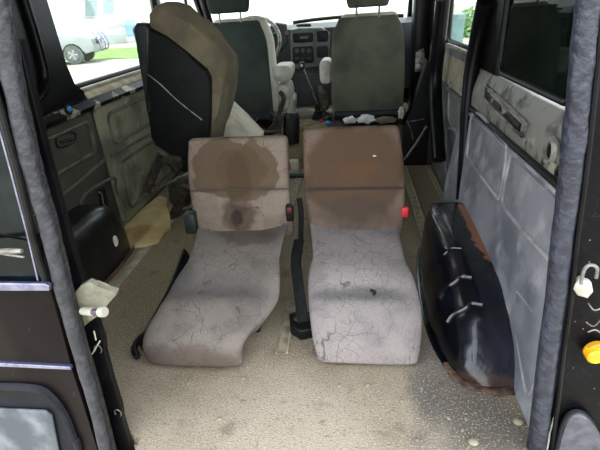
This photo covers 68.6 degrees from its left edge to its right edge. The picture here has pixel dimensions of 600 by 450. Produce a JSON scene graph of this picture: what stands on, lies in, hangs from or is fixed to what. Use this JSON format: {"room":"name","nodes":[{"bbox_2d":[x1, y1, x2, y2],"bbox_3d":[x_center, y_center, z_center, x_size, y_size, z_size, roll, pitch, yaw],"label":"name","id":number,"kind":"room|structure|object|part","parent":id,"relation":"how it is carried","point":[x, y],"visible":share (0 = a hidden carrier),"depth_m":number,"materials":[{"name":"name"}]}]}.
{"room":"vehicle interior","nodes":[
{"label":"vehicle interior","id":0,"kind":"room"},
{"bbox_2d":[0,0,134,449],"bbox_3d":[-0.917,0.400,1.175,1.258,2.209,0.114,4,27,16],"label":"door","id":1,"kind":"structure","parent":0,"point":[59,389],"depth_m":0.92,"materials":[{"name":"paint"}]},
{"bbox_2d":[0,77,5,106],"bbox_3d":[-1.101,-0.573,1.191,0.023,0.621,0.770,-1,27,7],"label":"window","id":2,"kind":"structure","parent":1,"relation":"in","point":[3,97],"depth_m":1.56,"materials":[{"name":"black glass"}]},
{"bbox_3d":[-0.502,-0.032,0.787,0.047,0.317,0.004,4,27,15],"label":"glass edge trim","id":3,"kind":"part","parent":1,"relation":"part of","materials":[{"name":"glass"}]},
{"bbox_3d":[-0.794,-0.216,0.797,0.674,0.708,0.005,4,27,15],"label":"glass","id":4,"kind":"part","parent":1,"relation":"part of","materials":[{"name":"clear glass"}]},
{"bbox_3d":[-0.633,0.127,0.907,0.307,0.051,0.010,4,27,15],"label":"sill moulding","id":5,"kind":"part","parent":1,"relation":"part of","materials":[{"name":"silver metal"}]},
{"bbox_3d":[-0.941,0.749,1.314,0.754,0.725,0.005,4,27,15],"label":"plate","id":6,"kind":"part","parent":1,"relation":"part of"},
{"bbox_3d":[-0.693,0.320,1.024,0.406,0.058,0.010,4,27,15],"label":"moulding","id":7,"kind":"part","parent":1,"relation":"part of","materials":[{"name":"silver metal"}]},
{"bbox_3d":[-1.020,0.877,1.409,1.001,1.160,0.003,4,27,15],"label":"recess panel","id":8,"kind":"part","parent":1,"relation":"part of","materials":[{"name":"paint"}]},
{"bbox_2d":[75,278,118,325],"bbox_3d":[-0.426,0.180,0.907,0.103,0.118,0.080,-1,27,7],"label":"bracket","id":9,"kind":"object","parent":1,"relation":"attached to","point":[93,296],"visible":1,"depth_m":0.92,"materials":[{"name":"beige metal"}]},
{"bbox_2d":[88,110,180,225],"bbox_3d":[-0.959,-0.364,2.378,0.050,0.647,2.780,-1,27,7],"label":"wall","id":10,"kind":"structure","parent":0,"point":[90,112],"depth_m":2.26,"materials":[{"name":"grey metal"}]},
{"bbox_2d":[4,0,87,127],"bbox_3d":[-1.073,-0.673,1.352,0.070,0.780,1.129,-1,27,7],"label":"trim","id":11,"kind":"structure","parent":10,"relation":"attached to","point":[62,90],"depth_m":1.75,"materials":[{"name":"black paint"}]},
{"bbox_2d":[64,103,72,114],"bbox_3d":[-0.945,-0.476,1.806,0.015,0.050,0.050,-1,27,7],"label":"cap","id":12,"kind":"object","parent":10,"relation":"attached to","point":[68,108],"visible":1,"depth_m":1.80,"materials":[{"name":"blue plastic"}]},
{"bbox_2d":[14,112,126,233],"bbox_3d":[-0.990,-0.022,1.698,0.042,0.610,1.144,-1,27,7],"label":"trim panel","id":13,"kind":"object","parent":10,"relation":"attached to","point":[79,161],"visible":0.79,"depth_m":1.94,"materials":[{"name":"black plastic"}]},
{"bbox_3d":[-0.979,-0.361,1.840,0.013,0.049,0.124,-1,27,7],"label":"pull handle","id":14,"kind":"part","parent":13,"relation":"part of","materials":[{"name":"black plastic"}]},
{"bbox_2d":[10,79,143,142],"bbox_3d":[-0.942,-0.652,2.208,0.063,0.050,2.739,-1,27,7],"label":"trim","id":15,"kind":"structure","parent":10,"relation":"attached to","point":[57,117],"depth_m":1.99,"materials":[{"name":"black plastic"}]},
{"bbox_2d":[80,69,141,98],"bbox_3d":[-0.938,-0.894,2.599,0.083,0.052,1.826,-1,27,7],"label":"trim","id":16,"kind":"structure","parent":10,"relation":"attached to","point":[93,90],"depth_m":2.24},
{"bbox_2d":[76,0,155,87],"bbox_3d":[-0.979,-1.109,2.267,0.023,0.633,1.177,-1,27,7],"label":"window","id":17,"kind":"structure","parent":10,"relation":"in","point":[128,70],"depth_m":2.24,"materials":[{"name":"clear glass"}]},
{"bbox_2d":[93,89,182,221],"bbox_3d":[-0.869,-0.592,2.818,0.028,0.602,1.444,-1,27,7],"label":"trim panel","id":18,"kind":"object","parent":10,"relation":"attached to","point":[129,150],"visible":0.48,"depth_m":2.36,"materials":[{"name":"beige plastic"}]},
{"bbox_2d":[149,0,160,11],"bbox_3d":[-0.917,-1.380,2.809,0.050,0.747,0.066,-1,27,7],"label":"trim","id":19,"kind":"structure","parent":10,"relation":"attached to","point":[157,2],"depth_m":2.77,"materials":[{"name":"black paint"}]},
{"bbox_2d":[181,98,431,170],"bbox_3d":[0.061,-0.765,3.513,1.801,0.315,1.195,-1,27,7],"label":"floor","id":20,"kind":"structure","parent":0,"point":[304,111],"depth_m":3.02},
{"bbox_2d":[206,0,294,125],"bbox_3d":[-0.333,-1.123,2.947,0.588,0.875,0.530,-1,27,7],"label":"seat","id":21,"kind":"object","parent":20,"relation":"on","point":[263,85],"visible":0.67,"depth_m":2.75,"materials":[{"name":"fabric"}]},
{"bbox_3d":[-0.408,-0.965,2.811,0.448,0.604,0.116,-1,27,7],"label":"backrest","id":22,"kind":"part","parent":21,"relation":"part of","materials":[{"name":"fabric"}]},
{"bbox_3d":[-0.396,-0.694,2.890,0.417,0.055,0.033,-1,27,7],"label":"trim","id":23,"kind":"part","parent":21,"relation":"part of","materials":[{"name":"black plastic"}]},
{"bbox_3d":[-0.367,-0.808,3.143,0.365,0.141,0.324,-1,27,7],"label":"frame","id":24,"kind":"part","parent":21,"relation":"part of","materials":[{"name":"black metal"}]},
{"bbox_2d":[255,118,281,133],"bbox_3d":[-0.250,-0.642,2.845,0.266,0.109,0.026,-1,27,7],"label":"slider","id":25,"kind":"object","parent":21,"relation":"attached to","point":[276,130],"visible":0.3,"depth_m":2.84,"materials":[{"name":"black metal"}]},
{"bbox_2d":[259,109,283,129],"bbox_3d":[-0.231,-0.672,2.855,0.267,0.150,0.047,2,27,11],"label":"wire bundle","id":26,"kind":"object","parent":21,"relation":"attached to","point":[281,119],"visible":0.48,"depth_m":2.82,"materials":[{"name":"plastic"}]},
{"bbox_3d":[-0.106,-1.019,2.909,0.129,0.096,0.281,-1,27,7],"label":"armrest","id":27,"kind":"part","parent":21,"relation":"part of","materials":[{"name":"beige fabric"}]},
{"bbox_2d":[278,80,293,111],"bbox_3d":[-0.104,-0.894,3.018,0.100,0.175,0.297,-1,27,7],"label":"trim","id":28,"kind":"structure","parent":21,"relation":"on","point":[286,88],"depth_m":2.89,"materials":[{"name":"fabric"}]},
{"bbox_2d":[283,93,299,143],"bbox_3d":[-0.062,-0.689,2.848,0.119,0.321,0.113,-1,27,7],"label":"handbrake","id":29,"kind":"object","parent":20,"relation":"on","point":[291,126],"visible":0.98,"depth_m":2.83,"materials":[{"name":"black plastic"}]},
{"bbox_2d":[273,118,329,167],"bbox_3d":[0.024,-0.570,3.071,0.365,0.280,0.253,-1,27,7],"label":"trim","id":30,"kind":"structure","parent":20,"relation":"attached to","point":[295,150],"depth_m":2.97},
{"bbox_2d":[299,62,331,120],"bbox_3d":[0.120,-0.912,3.019,0.198,0.400,0.164,-15,29,-22],"label":"lever","id":31,"kind":"object","parent":20,"relation":"on","point":[318,114],"visible":0.97,"depth_m":3.05,"materials":[{"name":"metal"}]},
{"bbox_3d":[0.014,-1.073,2.961,0.042,0.049,0.042,-1,27,7],"label":"knob","id":32,"kind":"part","parent":31,"relation":"part of","materials":[{"name":"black plastic"}]},
{"bbox_2d":[318,0,404,123],"bbox_3d":[0.393,-1.122,2.865,0.549,0.858,0.530,-1,27,7],"label":"seat","id":33,"kind":"object","parent":20,"relation":"on","point":[365,71],"visible":0.98,"depth_m":2.67,"materials":[{"name":"fabric"}]},
{"bbox_2d":[318,85,329,109],"bbox_3d":[0.157,-0.826,2.855,0.078,0.158,0.057,-1,27,7],"label":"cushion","id":34,"kind":"object","parent":33,"relation":"on","point":[324,97],"depth_m":2.83,"materials":[{"name":"fabric"}]},
{"bbox_3d":[0.172,-1.017,2.878,0.074,0.140,0.281,-1,27,7],"label":"armrest","id":35,"kind":"part","parent":33,"relation":"part of","materials":[{"name":"grey fabric"}]},
{"bbox_2d":[343,116,356,123],"bbox_3d":[0.316,-0.664,2.778,0.093,0.047,0.034,-1,27,7],"label":"crumpled paper","id":36,"kind":"object","parent":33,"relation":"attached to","point":[351,119],"visible":1,"depth_m":2.77,"materials":[{"name":"white paper"}]},
{"bbox_2d":[357,114,375,123],"bbox_3d":[0.415,-0.662,2.758,0.116,0.063,0.033,-1,27,7],"label":"crumpled paper","id":37,"kind":"object","parent":33,"relation":"on","point":[366,118],"visible":1,"depth_m":2.75,"materials":[{"name":"white paper"}]},
{"bbox_3d":[0.428,-0.702,2.793,0.417,0.055,0.033,-1,27,7],"label":"trim","id":38,"kind":"part","parent":33,"relation":"part of","materials":[{"name":"black plastic"}]},
{"bbox_2d":[374,116,396,123],"bbox_3d":[0.531,-0.655,2.749,0.149,0.048,0.032,-1,27,7],"label":"crumpled cloth","id":39,"kind":"object","parent":33,"relation":"on","point":[384,119],"visible":1,"depth_m":2.74,"materials":[{"name":"beige fabric"}]},
{"bbox_2d":[398,106,403,118],"bbox_3d":[0.628,-0.697,2.736,0.040,0.081,0.036,-1,27,7],"label":"crumpled cloth","id":40,"kind":"object","parent":33,"relation":"on","point":[401,110],"visible":1,"depth_m":2.72,"materials":[{"name":"beige fabric"}]},
{"bbox_2d":[402,58,429,164],"bbox_3d":[0.746,-0.716,2.834,0.166,0.664,0.100,-1,27,7],"label":"trim","id":41,"kind":"structure","parent":20,"relation":"attached to","point":[418,109],"depth_m":2.82,"materials":[{"name":"black plastic"}]},
{"bbox_2d":[403,119,427,159],"bbox_3d":[0.741,-0.547,2.828,0.146,0.268,0.024,-1,27,7],"label":"belt","id":42,"kind":"object","parent":41,"relation":"attached to","point":[426,127],"visible":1,"depth_m":2.81,"materials":[{"name":"fabric"}]},
{"bbox_2d":[101,165,528,449],"bbox_3d":[-0.065,0.119,2.058,1.843,0.042,2.208,-1,27,7],"label":"floor","id":43,"kind":"structure","parent":0,"point":[283,386],"depth_m":1.26,"materials":[{"name":"carpet"}]},
{"bbox_2d":[37,204,134,283],"bbox_3d":[-0.905,0.119,1.808,0.183,0.288,0.681,-1,27,7],"label":"wheel arch","id":44,"kind":"object","parent":43,"relation":"on","point":[101,239],"visible":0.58,"depth_m":1.85,"materials":[{"name":"paint"}]},
{"bbox_2d":[109,206,184,287],"bbox_3d":[-0.716,0.004,2.326,0.058,0.010,1.494,-1,27,7],"label":"trim","id":45,"kind":"structure","parent":43,"relation":"on","point":[141,253],"depth_m":1.96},
{"bbox_2d":[124,195,170,248],"bbox_3d":[-0.846,-0.029,2.401,0.264,0.008,0.673,-11,27,-13],"label":"board","id":46,"kind":"object","parent":43,"relation":"on","point":[147,228],"visible":0.8,"depth_m":2.33,"materials":[{"name":"beige wood"}]},
{"bbox_2d":[133,2,263,219],"bbox_3d":[-0.536,-0.466,2.059,0.663,1.024,0.415,-1,27,7],"label":"seat","id":47,"kind":"object","parent":43,"relation":"on","point":[188,67],"visible":0.84,"depth_m":1.80,"materials":[{"name":"brown fabric"}]},
{"bbox_3d":[-0.754,-0.274,2.284,0.173,0.232,0.050,-1,27,7],"label":"support leg","id":48,"kind":"part","parent":47,"relation":"part of","materials":[{"name":"black metal"}]},
{"bbox_3d":[-0.511,-0.522,1.800,0.201,0.197,0.006,-1,27,7],"label":"elastic cord","id":49,"kind":"part","parent":47,"relation":"part of","materials":[{"name":"fabric"}]},
{"bbox_3d":[-0.626,-0.126,2.297,0.142,0.190,0.053,-1,27,7],"label":"support leg","id":50,"kind":"part","parent":47,"relation":"part of","materials":[{"name":"black metal"}]},
{"bbox_2d":[222,100,263,136],"bbox_3d":[-0.315,-0.489,2.153,0.247,0.281,0.183,-1,27,7],"label":"seat cushion","id":51,"kind":"object","parent":47,"relation":"on","point":[239,123],"depth_m":2.08,"materials":[{"name":"fabric"}]},
{"bbox_2d":[131,135,293,366],"bbox_3d":[-0.289,0.051,1.530,0.492,0.570,0.667,-1,27,7],"label":"seat","id":52,"kind":"object","parent":43,"relation":"on","point":[219,294],"visible":1,"depth_m":1.55,"materials":[{"name":"fabric"}]},
{"bbox_3d":[-0.466,0.254,1.562,0.037,0.193,0.394,2,27,12],"label":"frame","id":53,"kind":"part","parent":52,"relation":"part of","materials":[{"name":"black plastic"}]},
{"bbox_2d":[142,222,288,366],"bbox_3d":[-0.264,0.211,1.543,0.417,0.249,0.552,-1,27,7],"label":"seat cushion","id":54,"kind":"object","parent":52,"relation":"on","point":[219,294],"depth_m":1.41,"materials":[{"name":"fabric"}]},
{"bbox_3d":[-0.232,-0.143,1.694,0.399,0.375,0.189,-1,27,7],"label":"backrest","id":55,"kind":"part","parent":52,"relation":"part of","materials":[{"name":"fabric"}]},
{"bbox_2d":[275,299,295,353],"bbox_3d":[-0.045,0.348,1.536,0.045,0.010,0.282,-1,27,7],"label":"rail","id":56,"kind":"object","parent":43,"relation":"on","point":[284,336],"visible":0.72,"depth_m":1.50,"materials":[{"name":"beige metal"}]},
{"bbox_2d":[289,159,298,172],"bbox_3d":[-0.059,-0.393,2.949,0.100,0.083,0.065,-1,27,7],"label":"box","id":57,"kind":"object","parent":43,"relation":"on","point":[294,163],"visible":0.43,"depth_m":2.92,"materials":[{"name":"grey plastic"}]},
{"bbox_2d":[290,174,303,177],"bbox_3d":[-0.070,-0.319,2.856,0.232,0.025,0.027,-1,27,7],"label":"bar","id":58,"kind":"object","parent":43,"relation":"on","point":[291,175],"visible":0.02,"depth_m":2.84,"materials":[{"name":"black plastic"}]},
{"bbox_2d":[291,169,303,206],"bbox_3d":[-0.039,-0.172,2.581,0.042,0.010,0.913,-1,27,7],"label":"rail","id":59,"kind":"object","parent":43,"relation":"on","point":[294,191],"visible":0.37,"depth_m":2.69,"materials":[{"name":"beige metal"}]},
{"bbox_2d":[289,125,421,363],"bbox_3d":[0.169,0.030,1.486,0.434,0.598,0.635,-1,27,7],"label":"seat","id":60,"kind":"object","parent":43,"relation":"on","point":[364,305],"visible":1,"depth_m":1.49,"materials":[{"name":"fabric"}]},
{"bbox_3d":[-0.001,0.002,1.586,0.026,0.181,0.140,-1,27,7],"label":"recliner lever","id":61,"kind":"part","parent":60,"relation":"part of","materials":[{"name":"black plastic"}]},
{"bbox_3d":[0.199,-0.157,1.636,0.371,0.401,0.189,-1,27,7],"label":"backrest","id":62,"kind":"part","parent":60,"relation":"part of","materials":[{"name":"fabric"}]},
{"bbox_2d":[308,223,421,363],"bbox_3d":[0.204,0.203,1.505,0.369,0.251,0.515,-1,27,7],"label":"seat cushion","id":63,"kind":"object","parent":60,"relation":"on","point":[364,305],"depth_m":1.37,"materials":[{"name":"fabric"}]},
{"bbox_2d":[404,166,424,237],"bbox_3d":[0.633,-0.163,2.471,0.045,0.010,1.013,-1,27,7],"label":"rail","id":64,"kind":"object","parent":43,"relation":"on","point":[417,210],"visible":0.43,"depth_m":2.39,"materials":[{"name":"grey metal"}]},
{"bbox_2d":[425,165,442,199],"bbox_3d":[0.805,-0.232,2.586,0.028,0.010,0.714,-1,27,7],"label":"rail","id":65,"kind":"object","parent":43,"relation":"on","point":[438,188],"visible":0.64,"depth_m":2.63,"materials":[{"name":"grey metal"}]},
{"bbox_2d":[416,202,515,395],"bbox_3d":[0.547,0.161,1.588,0.229,0.230,0.948,-1,27,7],"label":"wheel arch","id":66,"kind":"object","parent":43,"relation":"on","point":[465,314],"visible":0.98,"depth_m":1.37,"materials":[{"name":"paint"}]},
{"bbox_2d":[467,437,478,445],"bbox_3d":[0.430,0.537,1.091,0.026,0.014,0.023,-1,27,7],"label":"pebble","id":67,"kind":"object","parent":43,"relation":"on","point":[472,441],"visible":1,"depth_m":1.09,"materials":[{"name":"beige stone"}]},
{"bbox_2d":[513,418,523,425],"bbox_3d":[0.563,0.507,1.134,0.026,0.014,0.023,-1,27,7],"label":"pebble","id":68,"kind":"object","parent":43,"relation":"on","point":[517,421],"visible":1,"depth_m":1.13,"materials":[{"name":"beige stone"}]},
{"bbox_2d":[442,121,555,425],"bbox_3d":[0.696,-0.008,1.519,0.137,0.573,1.303,-1,27,7],"label":"wall","id":69,"kind":"structure","parent":0,"point":[518,265],"depth_m":1.29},
{"bbox_2d":[428,0,450,162],"bbox_3d":[0.735,-0.746,2.315,0.071,0.796,0.347,-1,27,7],"label":"door frame","id":70,"kind":"structure","parent":69,"relation":"attached to","point":[442,7],"depth_m":2.35,"materials":[{"name":"black paint"}]},
{"bbox_2d":[428,0,453,42],"bbox_3d":[0.847,-1.446,2.608,0.066,0.664,0.456,-1,27,7],"label":"door frame","id":71,"kind":"structure","parent":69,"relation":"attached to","point":[432,6],"depth_m":2.80,"materials":[{"name":"black paint"}]},
{"bbox_2d":[429,40,466,186],"bbox_3d":[0.848,-0.645,2.574,0.070,0.755,1.234,-1,27,7],"label":"door","id":72,"kind":"structure","parent":69,"relation":"in","point":[455,56],"depth_m":2.35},
{"bbox_3d":[0.847,-0.930,2.514,0.054,0.191,1.087,-1,27,7],"label":"sill","id":73,"kind":"part","parent":72,"relation":"part of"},
{"bbox_2d":[447,0,467,49],"bbox_3d":[0.797,-1.184,2.097,0.023,0.629,0.654,-1,27,7],"label":"window","id":74,"kind":"structure","parent":72,"relation":"attached to","point":[450,40],"depth_m":2.43,"materials":[{"name":"clear glass"}]},
{"bbox_2d":[456,0,492,199],"bbox_3d":[0.721,-0.502,1.825,0.089,0.804,0.237,3,27,13],"label":"trim","id":75,"kind":"structure","parent":69,"relation":"attached to","point":[483,8],"depth_m":1.82,"materials":[{"name":"black paint"}]},
{"bbox_2d":[480,0,505,74],"bbox_3d":[0.738,-0.957,1.611,0.042,0.739,0.332,-1,27,7],"label":"trim","id":76,"kind":"structure","parent":69,"relation":"attached to","point":[489,59],"depth_m":1.64,"materials":[{"name":"black paint"}]},
{"bbox_2d":[482,84,529,137],"bbox_3d":[0.683,-0.400,1.494,0.023,0.074,0.519,0,27,8],"label":"handle","id":77,"kind":"object","parent":69,"relation":"attached to","point":[514,124],"visible":1,"depth_m":1.44,"materials":[{"name":"metal"}]},
{"bbox_3d":[0.696,-0.444,1.583,0.011,0.028,0.216,0,27,8],"label":"slot plate","id":78,"kind":"part","parent":77,"relation":"part of","materials":[{"name":"black plastic"}]},
{"bbox_3d":[0.672,-0.338,1.401,0.012,0.029,0.188,0,27,8],"label":"slot plate","id":79,"kind":"part","parent":77,"relation":"part of","materials":[{"name":"black plastic"}]},
{"bbox_2d":[466,112,555,396],"bbox_3d":[0.660,-0.047,1.522,0.071,0.530,1.220,-1,27,7],"label":"trim","id":80,"kind":"structure","parent":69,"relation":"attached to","point":[509,153],"depth_m":1.37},
{"bbox_2d":[467,105,556,188],"bbox_3d":[0.664,-0.260,1.391,0.020,0.024,1.262,-1,27,7],"label":"trim","id":81,"kind":"structure","parent":69,"relation":"attached to","point":[525,156],"depth_m":1.28,"materials":[{"name":"black plastic"}]},
{"bbox_2d":[471,68,564,177],"bbox_3d":[0.721,-0.333,1.362,0.110,0.145,1.320,-1,27,7],"label":"trim","id":82,"kind":"structure","parent":69,"relation":"attached to","point":[545,117],"depth_m":1.32,"materials":[{"name":"metal"}]},
{"bbox_2d":[498,0,574,106],"bbox_3d":[0.684,-0.715,1.211,0.020,0.663,0.626,-1,27,7],"label":"window","id":83,"kind":"structure","parent":69,"relation":"in","point":[534,49],"depth_m":1.28,"materials":[{"name":"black glass"}]},
{"bbox_2d":[527,160,560,447],"bbox_3d":[0.460,0.045,0.835,0.182,1.531,0.013,-1,27,7],"label":"trim","id":84,"kind":"structure","parent":69,"relation":"attached to","point":[560,160],"depth_m":0.98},
{"bbox_2d":[546,416,553,449],"bbox_3d":[0.573,0.448,0.995,0.010,0.182,0.006,-1,27,7],"label":"chip","id":85,"kind":"object","parent":69,"relation":"attached to","point":[549,433],"visible":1,"depth_m":1.01,"materials":[{"name":"white paint"}]},
{"bbox_2d":[542,135,559,177],"bbox_3d":[0.634,-0.167,1.077,0.028,0.083,0.153,-1,27,7],"label":"boss","id":86,"kind":"object","parent":69,"relation":"attached to","point":[551,147],"visible":0.93,"depth_m":1.09,"materials":[{"name":"metal"}]},
{"bbox_2d":[528,0,599,449],"bbox_3d":[0.462,0.042,0.809,0.212,1.490,0.040,-1,27,7],"label":"trim","id":87,"kind":"structure","parent":69,"relation":"attached to","point":[585,27],"depth_m":0.76,"materials":[{"name":"fabric"}]},
{"bbox_2d":[548,82,599,449],"bbox_3d":[0.573,0.036,0.808,0.380,1.481,0.025,-1,27,7],"label":"trim","id":88,"kind":"structure","parent":69,"relation":"attached to","point":[581,379],"depth_m":0.88,"materials":[{"name":"black paint"}]},
{"bbox_2d":[550,30,599,449],"bbox_3d":[0.479,0.041,0.793,0.202,1.456,0.010,-1,27,7],"label":"trim","id":89,"kind":"structure","parent":69,"relation":"attached to","point":[596,78],"depth_m":0.78,"materials":[{"name":"black paint"}]},
{"bbox_2d":[554,409,599,449],"bbox_3d":[0.669,0.556,1.028,0.156,0.334,0.018,-1,27,7],"label":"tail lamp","id":90,"kind":"object","parent":69,"relation":"attached to","point":[577,430],"visible":1,"depth_m":0.98,"materials":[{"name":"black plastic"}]},
{"bbox_2d":[573,263,598,297],"bbox_3d":[0.528,0.101,0.811,0.036,0.083,0.028,-1,27,7],"label":"striker catch","id":91,"kind":"object","parent":69,"relation":"attached to","point":[582,287],"visible":1,"depth_m":0.81,"materials":[{"name":"white metal"}]},
{"bbox_2d":[583,341,599,363],"bbox_3d":[0.593,0.257,0.877,0.048,0.046,0.028,-1,27,7],"label":"buffer","id":92,"kind":"object","parent":69,"relation":"attached to","point":[591,351],"visible":1,"depth_m":0.87,"materials":[{"name":"yellow plastic"}]},
{"bbox_2d":[585,303,599,332],"bbox_3d":[0.568,0.183,0.843,0.048,0.080,0.007,-1,27,7],"label":"wires","id":93,"kind":"object","parent":69,"relation":"attached to","point":[587,303],"visible":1,"depth_m":0.85,"materials":[{"name":"metal"}]},
{"bbox_3d":[0.947,-1.096,3.498,0.050,0.730,0.830,-1,27,7],"label":"wall","id":94,"kind":"structure","parent":0,"visible":0},
{"bbox_2d":[408,0,430,106],"bbox_3d":[0.822,-1.351,2.953,0.133,1.137,0.149,-1,27,7],"label":"trim","id":95,"kind":"structure","parent":94,"relation":"attached to","point":[420,39],"depth_m":2.93,"materials":[{"name":"black paint"}]},
{"bbox_2d":[415,48,424,71],"bbox_3d":[0.810,-1.108,2.963,0.066,0.153,0.053,-1,27,7],"label":"door catch","id":96,"kind":"structure","parent":94,"relation":"in","point":[419,59],"depth_m":2.97,"materials":[{"name":"metal"}]},
{"bbox_3d":[0.104,-1.300,3.911,1.718,0.830,0.083,-1,27,7],"label":"wall","id":97,"kind":"structure","parent":0,"visible":0},
{"bbox_2d":[193,0,205,19],"bbox_3d":[-0.734,-1.603,3.106,0.050,0.302,0.366,-4,26,0],"label":"trim","id":98,"kind":"structure","parent":97,"relation":"attached to","point":[198,5],"depth_m":3.19,"materials":[{"name":"black paint"}]},
{"bbox_2d":[200,0,212,22],"bbox_3d":[-0.762,-1.803,3.483,0.067,0.756,0.560,-2,26,3],"label":"trim","id":99,"kind":"structure","parent":97,"relation":"attached to","point":[203,2],"depth_m":3.55,"materials":[{"name":"black paint"}]},
{"bbox_2d":[270,14,411,105],"bbox_3d":[0.077,-1.238,3.646,1.643,0.869,0.448,-1,27,7],"label":"dashboard","id":100,"kind":"object","parent":97,"relation":"attached to","point":[302,41],"visible":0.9,"depth_m":3.38,"materials":[{"name":"plastic"}]},
{"bbox_2d":[243,15,281,57],"bbox_3d":[-0.344,-1.331,3.217,0.427,0.368,0.235,-1,27,7],"label":"steering wheel","id":101,"kind":"object","parent":100,"relation":"attached to","point":[270,22],"visible":0.21,"depth_m":3.19,"materials":[{"name":"plastic"}]},
{"bbox_2d":[270,22,287,51],"bbox_3d":[-0.171,-1.449,3.390,0.159,0.212,0.066,-1,27,7],"label":"hood","id":102,"kind":"object","parent":100,"relation":"attached to","point":[283,27],"depth_m":3.36,"materials":[{"name":"plastic"}]},
{"bbox_3d":[0.024,-1.314,3.399,0.162,0.122,0.033,-1,27,7],"label":"climate panel","id":103,"kind":"part","parent":100,"relation":"part of","materials":[{"name":"black plastic"}]},
{"bbox_2d":[317,46,327,57],"bbox_3d":[0.173,-1.328,3.375,0.087,0.081,0.033,-1,27,7],"label":"air vent","id":104,"kind":"object","parent":100,"relation":"attached to","point":[322,51],"depth_m":3.36,"materials":[{"name":"black plastic"}]},
{"bbox_2d":[317,30,327,41],"bbox_3d":[0.171,-1.429,3.325,0.086,0.078,0.033,-1,27,7],"label":"air vent","id":105,"kind":"object","parent":100,"relation":"attached to","point":[322,35],"depth_m":3.31,"materials":[{"name":"black plastic"}]},
{"bbox_2d":[407,0,411,16],"bbox_3d":[0.845,-1.818,3.293,0.067,0.756,0.560,1,27,10],"label":"trim","id":106,"kind":"structure","parent":97,"relation":"attached to","point":[409,12],"depth_m":3.45,"materials":[{"name":"black paint"}]},
{"label":"outside","id":107,"kind":"structure","parent":0,"visible":0},
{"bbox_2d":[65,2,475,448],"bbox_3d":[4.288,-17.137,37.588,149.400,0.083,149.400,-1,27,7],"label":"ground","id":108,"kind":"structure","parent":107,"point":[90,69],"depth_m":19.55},
{"bbox_2d":[56,29,108,63],"bbox_3d":[-10.746,-7.653,18.543,4.843,1.700,1.911,-6,26,-5],"label":"parked car","id":109,"kind":"object","parent":108,"relation":"on","point":[76,48],"visible":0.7,"depth_m":18.11,"materials":[{"name":"silver metal"}]},
{"bbox_2d":[65,47,137,59],"bbox_3d":[-10.832,-9.309,23.774,5.772,0.025,13.474,-16,29,-24],"label":"lawn","id":110,"kind":"structure","parent":108,"relation":"on","point":[131,52],"depth_m":22.02,"materials":[{"name":"green plant"}]},
{"bbox_2d":[47,0,197,43],"bbox_3d":[-23.503,-17.030,32.661,32.370,7.470,8.416,-9,27,-11],"label":"house","id":111,"kind":"structure","parent":108,"relation":"on","point":[108,17],"depth_m":31.48,"materials":[{"name":"white paint"}]},
{"bbox_3d":[-14.677,-15.619,30.900,1.184,1.701,0.033,-9,27,-11],"label":"pane","id":112,"kind":"part","parent":111,"relation":"part of","materials":[{"name":"clear glass"}]},
{"bbox_3d":[-13.541,-15.800,31.115,1.077,1.585,0.033,-9,27,-11],"label":"pane","id":113,"kind":"part","parent":111,"relation":"part of","materials":[{"name":"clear glass"}]},
{"bbox_2d":[125,19,135,42],"bbox_3d":[-12.077,-13.915,31.573,0.733,1.482,0.733,-1,27,7],"label":"barrel","id":114,"kind":"object","parent":108,"relation":"on","point":[129,24],"visible":0.73,"depth_m":31.27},
{"bbox_2d":[451,13,464,42],"bbox_3d":[4.205,-5.181,12.140,0.468,1.157,0.498,-1,27,7],"label":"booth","id":115,"kind":"object","parent":108,"relation":"on","point":[458,19],"visible":0.28,"depth_m":11.80,"materials":[{"name":"teal"}]},
{"bbox_2d":[457,6,474,36],"bbox_3d":[7.593,-8.362,19.257,2.739,2.240,2.644,-1,27,7],"label":"leafy bush","id":116,"kind":"object","parent":108,"relation":"on","point":[468,19],"visible":0.09,"depth_m":18.68,"materials":[{"name":"green plant"}]}
]}

